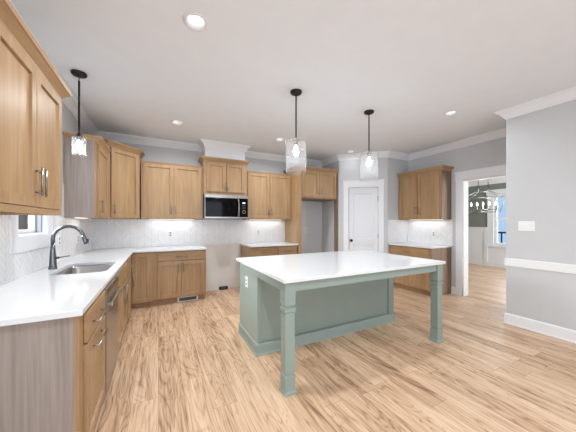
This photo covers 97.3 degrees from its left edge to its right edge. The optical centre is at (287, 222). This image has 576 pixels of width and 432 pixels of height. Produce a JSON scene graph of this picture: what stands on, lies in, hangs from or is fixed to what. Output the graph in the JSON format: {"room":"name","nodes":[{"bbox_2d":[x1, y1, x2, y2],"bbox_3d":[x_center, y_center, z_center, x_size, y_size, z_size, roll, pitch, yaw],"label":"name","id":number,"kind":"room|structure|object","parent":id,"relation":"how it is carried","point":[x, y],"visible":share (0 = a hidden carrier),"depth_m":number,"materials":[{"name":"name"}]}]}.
{"room":"kitchen","nodes":[
{"label":"kitchen","id":0,"kind":"room"},
{"bbox_2d":[62,102,86,218],"bbox_3d":[-1.380,-0.073,0.411,0.122,2.850,8.690,0,0,-27],"label":"wall","id":1,"kind":"structure","parent":0,"point":[69,122],"depth_m":3.04,"materials":[{"name":"grey paint"}]},
{"bbox_2d":[9,215,52,254],"bbox_3d":[-2.280,-0.382,2.192,0.143,1.233,0.820,0,0,-27],"label":"window","id":2,"kind":"structure","parent":1,"relation":"in","point":[39,232],"depth_m":2.23,"materials":[{"name":"white paint"}]},
{"bbox_2d":[0,0,71,215],"bbox_3d":[-1.628,-0.533,1.446,0.371,0.960,1.052,0,0,-27],"label":"upper cabinet","id":3,"kind":"object","parent":1,"relation":"attached to","point":[32,91],"visible":1,"depth_m":1.43,"materials":[{"name":"brown wood"}]},
{"bbox_2d":[0,183,91,285],"bbox_3d":[-2.415,-0.005,2.578,0.008,0.885,3.590,0,0,-27],"label":"backsplash","id":4,"kind":"structure","parent":1,"relation":"attached to","point":[18,265],"depth_m":2.39,"materials":[{"name":"tile"}]},
{"bbox_2d":[58,236,60,245],"bbox_3d":[-2.510,0.202,2.782,0.008,0.116,0.072,0,0,-27],"label":"wall outlet","id":5,"kind":"object","parent":1,"relation":"attached to","point":[59,237],"visible":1,"depth_m":2.78,"materials":[{"name":"white plastic"}]},
{"bbox_2d":[63,131,110,217],"bbox_3d":[-2.576,-0.553,3.293,0.365,0.986,0.694,0,0,-27],"label":"upper cabinet","id":6,"kind":"object","parent":1,"relation":"attached to","point":[85,177],"visible":0.99,"depth_m":3.03,"materials":[{"name":"brown wood"}]},
{"bbox_2d":[106,142,321,257],"bbox_3d":[-1.165,-0.073,5.318,4.730,2.850,0.150,0,0,-27],"label":"wall","id":7,"kind":"structure","parent":0,"point":[311,210],"depth_m":5.60,"materials":[{"name":"grey paint"}]},
{"bbox_2d":[88,139,144,218],"bbox_3d":[-2.714,-0.630,4.006,0.758,1.140,0.756,0,0,-27],"label":"upper cabinet","id":8,"kind":"object","parent":7,"relation":"attached to","point":[124,161],"visible":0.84,"depth_m":3.93,"materials":[{"name":"brown wood"}]},
{"bbox_2d":[168,231,172,236],"bbox_3d":[-2.180,0.214,4.701,0.072,0.116,0.008,0,0,-27],"label":"wall outlet","id":9,"kind":"object","parent":7,"relation":"attached to","point":[170,233],"visible":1,"depth_m":4.70,"materials":[{"name":"white plastic"}]},
{"bbox_2d":[141,160,202,218],"bbox_3d":[-2.067,-0.546,4.562,0.989,0.973,0.354,0,0,-27],"label":"upper cabinet","id":10,"kind":"object","parent":7,"relation":"attached to","point":[168,190],"visible":1,"depth_m":4.42,"materials":[{"name":"brown wood"}]},
{"bbox_2d":[160,219,193,219],"bbox_3d":[-2.121,-0.056,4.638,0.750,0.005,0.030,0,0,-27],"label":"light","id":11,"kind":"object","parent":10,"relation":"attached to","point":[160,219],"visible":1,"depth_m":4.66,"materials":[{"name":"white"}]},
{"bbox_2d":[92,219,284,248],"bbox_3d":[-1.649,0.190,4.982,3.547,0.494,0.008,0,0,-27],"label":"backsplash","id":12,"kind":"structure","parent":7,"relation":"attached to","point":[106,233],"depth_m":4.77,"materials":[{"name":"tile"}]},
{"bbox_2d":[203,243,239,290],"bbox_3d":[-1.346,0.894,5.138,0.774,0.915,0.006,0,0,-27],"label":"wall","id":13,"kind":"structure","parent":7,"relation":"attached to","point":[222,267],"depth_m":5.14,"materials":[{"name":"beige paint"}]},
{"bbox_2d":[219,286,227,289],"bbox_3d":[-1.306,1.320,5.120,0.170,0.060,0.063,0,0,-27],"label":"outlet","id":14,"kind":"object","parent":13,"relation":"in","point":[220,287],"visible":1,"depth_m":5.10,"materials":[{"name":"black plastic"}]},
{"bbox_2d":[202,147,244,160],"bbox_3d":[-1.266,-1.353,4.983,0.755,0.290,0.355,0,0,-27],"label":"trim","id":15,"kind":"structure","parent":7,"relation":"attached to","point":[211,152],"depth_m":4.81,"materials":[{"name":"white paint"}]},
{"bbox_2d":[198,156,249,195],"bbox_3d":[-1.243,-0.863,4.948,0.930,0.680,0.418,0,0,-27],"label":"upper cabinet","id":16,"kind":"object","parent":7,"relation":"attached to","point":[221,176],"visible":0.98,"depth_m":4.78,"materials":[{"name":"brown wood"}]},
{"bbox_2d":[203,194,247,217],"bbox_3d":[-1.226,-0.297,4.918,0.813,0.435,0.487,0,0,-27],"label":"microwave","id":17,"kind":"object","parent":16,"relation":"attached to","point":[214,206],"visible":1,"depth_m":4.73,"materials":[{"name":"metal"}]},
{"bbox_2d":[198,139,250,151],"bbox_3d":[-1.222,-1.440,4.895,0.947,0.115,0.351,0,0,-27],"label":"trim","id":18,"kind":"structure","parent":7,"relation":"attached to","point":[202,143],"depth_m":4.76,"materials":[{"name":"white paint"}]},
{"bbox_2d":[242,171,290,219],"bbox_3d":[-0.439,-0.546,5.395,1.012,0.973,0.354,0,0,-27],"label":"upper cabinet","id":19,"kind":"object","parent":7,"relation":"attached to","point":[269,194],"visible":0.96,"depth_m":5.26,"materials":[{"name":"brown wood"}]},
{"bbox_2d":[11,0,575,160],"bbox_3d":[3.077,-1.558,3.063,10.530,0.120,9.350,0,0,-27],"label":"ceiling","id":20,"kind":"structure","parent":0,"point":[411,63],"depth_m":2.42,"materials":[{"name":"paint"}]},
{"bbox_2d":[70,69,86,155],"bbox_3d":[-2.094,-1.086,2.539,0.132,0.822,0.132,0,0,-27],"label":"pendant light","id":21,"kind":"object","parent":20,"relation":"hanging from","point":[79,74],"visible":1,"depth_m":2.53,"materials":[{"name":"black metal"}]},
{"bbox_2d":[170,120,183,124],"bbox_3d":[-1.663,-1.532,3.796,0.184,0.082,0.184,0,0,-27],"label":"recessed light","id":22,"kind":"object","parent":20,"relation":"in","point":[175,122],"visible":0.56,"depth_m":3.83,"materials":[{"name":"white plastic"}]},
{"bbox_2d":[183,12,208,31],"bbox_3d":[-0.687,-1.532,1.894,0.184,0.082,0.184,0,0,-27],"label":"recessed light","id":23,"kind":"object","parent":20,"relation":"in","point":[194,21],"visible":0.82,"depth_m":1.93,"materials":[{"name":"white paint"}]},
{"bbox_2d":[286,89,305,171],"bbox_3d":[0.092,-1.032,2.898,0.236,0.930,0.236,0,0,-27],"label":"pendant light","id":24,"kind":"object","parent":20,"relation":"hanging from","point":[294,92],"visible":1,"depth_m":2.88,"materials":[{"name":"black metal"}]},
{"bbox_2d":[360,109,377,180],"bbox_3d":[1.093,-1.032,3.420,0.236,0.930,0.236,0,0,-27],"label":"pendant light","id":25,"kind":"object","parent":20,"relation":"hanging from","point":[369,112],"visible":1,"depth_m":3.41,"materials":[{"name":"black metal"}]},
{"bbox_2d":[443,110,458,115],"bbox_3d":[2.230,-1.532,3.466,0.184,0.082,0.184,0,0,-27],"label":"recessed light","id":26,"kind":"object","parent":20,"relation":"in","point":[452,112],"visible":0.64,"depth_m":3.50,"materials":[{"name":"white plastic"}]},
{"bbox_2d":[468,179,505,212],"bbox_3d":[4.724,-0.869,6.135,0.334,1.256,0.774,0,0,-27],"label":"chandelier","id":27,"kind":"object","parent":20,"relation":"hanging from","point":[483,209],"visible":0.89,"depth_m":6.09,"materials":[{"name":"metal"}]},
{"bbox_2d":[322,161,338,251],"bbox_3d":[1.044,-0.073,5.995,0.120,2.850,0.658,0,0,-27],"label":"wall","id":28,"kind":"structure","parent":0,"point":[327,206],"depth_m":5.99,"materials":[{"name":"grey paint"}]},
{"bbox_2d":[94,263,575,431],"bbox_3d":[3.077,1.382,3.063,10.530,0.060,9.350,0,0,-27],"label":"floor","id":29,"kind":"structure","parent":0,"point":[186,366],"depth_m":2.24,"materials":[{"name":"brown wood"}]},
{"bbox_2d":[0,290,107,431],"bbox_3d":[-1.456,0.911,1.444,0.670,0.882,0.612,0,0,-27],"label":"base cabinet","id":30,"kind":"object","parent":29,"relation":"on","point":[52,372],"visible":0.96,"depth_m":1.25,"materials":[{"name":"brown wood"}]},
{"bbox_2d":[0,245,206,326],"bbox_3d":[-1.646,0.453,2.970,1.729,0.030,3.587,0,0,-27],"label":"countertop","id":31,"kind":"structure","parent":30,"relation":"on","point":[40,295],"depth_m":1.71,"materials":[{"name":"white stone"}]},
{"bbox_2d":[48,225,88,269],"bbox_3d":[-2.117,0.230,2.453,0.305,0.415,0.076,0,0,-30],"label":"faucet","id":32,"kind":"object","parent":31,"relation":"on","point":[52,257],"visible":1,"depth_m":2.39,"materials":[{"name":"metal"}]},
{"bbox_2d":[55,264,113,274],"bbox_3d":[-1.972,0.574,2.493,0.434,0.208,0.749,0,0,-27],"label":"sink","id":33,"kind":"object","parent":31,"relation":"in","point":[99,267],"visible":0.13,"depth_m":2.77,"materials":[{"name":"metal"}]},
{"bbox_2d":[104,274,120,392],"bbox_3d":[-1.709,0.918,2.003,0.604,0.868,0.598,0,0,-27],"label":"dishwasher","id":34,"kind":"object","parent":29,"relation":"on","point":[112,292],"visible":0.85,"depth_m":2.04,"materials":[{"name":"metal"}]},
{"bbox_2d":[117,262,127,350],"bbox_3d":[-2.079,0.911,2.661,0.670,0.882,0.900,0,0,-27],"label":"base cabinet","id":35,"kind":"object","parent":29,"relation":"on","point":[122,273],"visible":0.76,"depth_m":2.74,"materials":[{"name":"brown wood"}]},
{"bbox_2d":[126,257,133,318],"bbox_3d":[-2.381,0.911,3.252,0.670,0.882,0.420,0,0,-27],"label":"base cabinet","id":36,"kind":"object","parent":29,"relation":"on","point":[129,275],"visible":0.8,"depth_m":3.49,"materials":[{"name":"brown wood"}]},
{"bbox_2d":[131,252,153,307],"bbox_3d":[-2.601,0.911,3.932,0.905,0.882,0.989,0,0,-27],"label":"base cabinet","id":37,"kind":"object","parent":29,"relation":"on","point":[142,268],"visible":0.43,"depth_m":3.99,"materials":[{"name":"brown wood"}]},
{"bbox_2d":[153,250,205,304],"bbox_3d":[-1.916,0.911,4.483,0.812,0.882,0.633,0,0,-27],"label":"base cabinet","id":38,"kind":"object","parent":29,"relation":"on","point":[176,274],"visible":0.98,"depth_m":4.22,"materials":[{"name":"brown wood"}]},
{"bbox_2d":[178,295,197,301],"bbox_3d":[-1.724,1.310,4.367,0.330,0.080,0.012,0,0,-27],"label":"floor register","id":39,"kind":"object","parent":38,"relation":"attached to","point":[189,298],"visible":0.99,"depth_m":4.37,"materials":[{"name":"white paint"}]},
{"bbox_2d":[241,245,296,257],"bbox_3d":[-0.384,0.911,5.267,1.034,0.882,0.633,0,0,-27],"label":"base cabinet","id":40,"kind":"object","parent":29,"relation":"on","point":[246,251],"visible":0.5,"depth_m":5.01,"materials":[{"name":"brown wood"}]},
{"bbox_2d":[240,242,297,246],"bbox_3d":[-0.391,0.453,5.269,1.044,0.030,0.624,0,0,-27],"label":"countertop","id":41,"kind":"structure","parent":40,"relation":"on","point":[265,244],"depth_m":5.09,"materials":[{"name":"white stone"}]},
{"bbox_2d":[283,165,338,253],"bbox_3d":[0.510,0.087,5.714,1.069,2.530,0.665,0,0,-27],"label":"enclosure","id":42,"kind":"object","parent":29,"relation":"on","point":[317,184],"visible":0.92,"depth_m":5.45,"materials":[{"name":"brown wood"}]},
{"bbox_2d":[238,262,443,396],"bbox_3d":[0.580,0.910,2.998,2.025,0.883,1.301,0,0,-27],"label":"kitchen island","id":43,"kind":"object","parent":29,"relation":"on","point":[275,316],"visible":0.89,"depth_m":2.84,"materials":[{"name":"green paint"}]},
{"bbox_2d":[245,276,247,287],"bbox_3d":[-0.471,0.674,2.876,0.008,0.116,0.072,0,0,-27],"label":"wall outlet","id":44,"kind":"object","parent":43,"relation":"attached to","point":[246,278],"visible":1,"depth_m":2.87,"materials":[{"name":"white plastic"}]},
{"bbox_2d":[236,250,445,283],"bbox_3d":[0.570,0.453,2.998,2.039,0.030,1.349,0,0,-27],"label":"island countertop","id":45,"kind":"structure","parent":43,"relation":"on","point":[291,268],"depth_m":2.71,"materials":[{"name":"white stone"}]},
{"bbox_2d":[389,245,450,295],"bbox_3d":[2.611,0.911,5.100,0.656,0.882,0.935,0,0,-27],"label":"base cabinet","id":46,"kind":"object","parent":29,"relation":"on","point":[419,283],"visible":0.47,"depth_m":4.79,"materials":[{"name":"brown wood"}]},
{"bbox_2d":[388,242,451,248],"bbox_3d":[2.617,0.453,5.093,0.643,0.030,0.959,0,0,-27],"label":"countertop","id":47,"kind":"structure","parent":46,"relation":"on","point":[409,244],"depth_m":4.89,"materials":[{"name":"white stone"}]},
{"bbox_2d":[339,157,386,252],"bbox_3d":[1.644,-0.073,5.586,1.014,2.850,0.120,0,0,17],"label":"wall","id":48,"kind":"structure","parent":0,"point":[349,170],"depth_m":5.54,"materials":[{"name":"grey paint"}]},
{"bbox_2d":[343,179,383,252],"bbox_3d":[1.650,0.214,5.558,0.864,2.275,0.170,0,0,17],"label":"door","id":49,"kind":"structure","parent":48,"relation":"in","point":[363,200],"depth_m":5.54,"materials":[{"name":"white paint"}]},
{"bbox_2d":[387,157,407,253],"bbox_3d":[2.437,-0.073,5.617,0.784,2.850,0.120,0,0,-27],"label":"wall","id":50,"kind":"structure","parent":0,"point":[394,166],"depth_m":5.47,"materials":[{"name":"grey paint"}]},
{"bbox_2d":[388,220,407,242],"bbox_3d":[2.408,0.190,5.530,0.618,0.494,0.008,0,0,-27],"label":"backsplash","id":51,"kind":"structure","parent":50,"relation":"attached to","point":[397,229],"depth_m":5.51,"materials":[{"name":"tile"}]},
{"bbox_2d":[408,137,505,286],"bbox_3d":[3.236,-0.073,4.762,0.140,2.850,2.130,0,0,-27],"label":"wall","id":52,"kind":"structure","parent":0,"point":[490,153],"depth_m":4.72,"materials":[{"name":"grey paint"}]},
{"bbox_2d":[397,165,453,219],"bbox_3d":[2.751,-0.554,5.140,0.360,0.989,0.991,0,0,-27],"label":"upper cabinet","id":53,"kind":"object","parent":52,"relation":"attached to","point":[424,194],"visible":1,"depth_m":4.95,"materials":[{"name":"brown wood"}]},
{"bbox_2d":[408,220,452,245],"bbox_3d":[2.905,0.190,5.245,0.008,0.494,0.968,0,0,-27],"label":"backsplash","id":54,"kind":"structure","parent":52,"relation":"attached to","point":[419,231],"depth_m":5.20,"materials":[{"name":"tile"}]},
{"bbox_2d":[451,286,454,293],"bbox_3d":[3.132,1.283,4.788,0.021,0.138,0.090,0,0,-27],"label":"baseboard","id":55,"kind":"structure","parent":52,"relation":"attached to","point":[452,287],"depth_m":4.80,"materials":[{"name":"white paint"}]},
{"bbox_2d":[454,164,505,295],"bbox_3d":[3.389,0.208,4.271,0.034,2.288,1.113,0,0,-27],"label":"trim","id":56,"kind":"structure","parent":52,"relation":"attached to","point":[499,169],"depth_m":4.66,"materials":[{"name":"white paint"}]},
{"bbox_2d":[468,183,505,245],"bbox_3d":[7.004,-0.073,6.673,0.150,2.850,6.500,0,0,-27],"label":"wall","id":57,"kind":"structure","parent":0,"point":[474,219],"depth_m":8.15,"materials":[{"name":"green paint"}]},
{"bbox_2d":[468,227,505,262],"bbox_3d":[6.951,0.684,6.562,0.045,1.075,6.050,0,0,-27],"label":"wainscoting","id":58,"kind":"structure","parent":57,"relation":"attached to","point":[477,236],"depth_m":8.09,"materials":[{"name":"white paint"}]},
{"bbox_2d":[468,259,505,267],"bbox_3d":[6.962,1.283,6.568,0.021,0.138,6.050,0,0,-27],"label":"baseboard","id":59,"kind":"structure","parent":57,"relation":"attached to","point":[486,263],"depth_m":7.95,"materials":[{"name":"white paint"}]},
{"bbox_2d":[468,177,505,186],"bbox_3d":[5.155,-1.343,5.643,4.080,0.310,6.050,0,0,-27],"label":"trim","id":60,"kind":"structure","parent":57,"relation":"attached to","point":[502,179],"depth_m":7.94,"materials":[{"name":"white paint"}]},
{"bbox_2d":[486,189,505,247],"bbox_3d":[6.534,-0.128,7.472,0.160,1.760,1.150,0,0,-27],"label":"window","id":61,"kind":"structure","parent":57,"relation":"in","point":[490,216],"depth_m":7.81,"materials":[{"name":"white paint"}]},
{"bbox_2d":[506,99,575,330],"bbox_3d":[4.511,-0.073,1.382,0.950,2.850,5.050,0,0,-27],"label":"wall","id":62,"kind":"structure","parent":0,"point":[540,144],"depth_m":3.09,"materials":[{"name":"grey paint"}]},
{"bbox_2d":[9,0,575,165],"bbox_3d":[1.327,-1.440,1.797,5.960,0.115,8.390,0,0,-27],"label":"trim","id":63,"kind":"structure","parent":62,"relation":"attached to","point":[569,94],"depth_m":4.39,"materials":[{"name":"white paint"}]},
{"bbox_2d":[518,221,534,230],"bbox_3d":[3.029,0.045,3.220,0.012,0.124,0.164,0,0,-27],"label":"light switch","id":64,"kind":"object","parent":62,"relation":"attached to","point":[522,225],"visible":1,"depth_m":3.21,"materials":[{"name":"white plastic"}]},
{"bbox_2d":[503,313,575,343],"bbox_3d":[4.262,1.283,1.350,0.521,0.138,4.921,0,0,-27],"label":"baseboard","id":65,"kind":"structure","parent":62,"relation":"attached to","point":[551,330],"depth_m":3.09,"materials":[{"name":"white paint"}]},
{"bbox_2d":[504,258,575,273],"bbox_3d":[4.178,0.528,1.303,0.314,0.104,4.914,0,0,-27],"label":"trim","id":66,"kind":"structure","parent":62,"relation":"attached to","point":[539,265],"depth_m":3.09,"materials":[{"name":"white paint"}]},
{"label":"outside","id":67,"kind":"structure","parent":0,"visible":0},
{"bbox_2d":[18,215,27,229],"bbox_3d":[-8.205,-0.398,7.034,0.200,4.500,12.000,0,0,-27],"label":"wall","id":68,"kind":"structure","parent":67,"point":[22,219],"depth_m":8.41,"materials":[{"name":"grey paint"}]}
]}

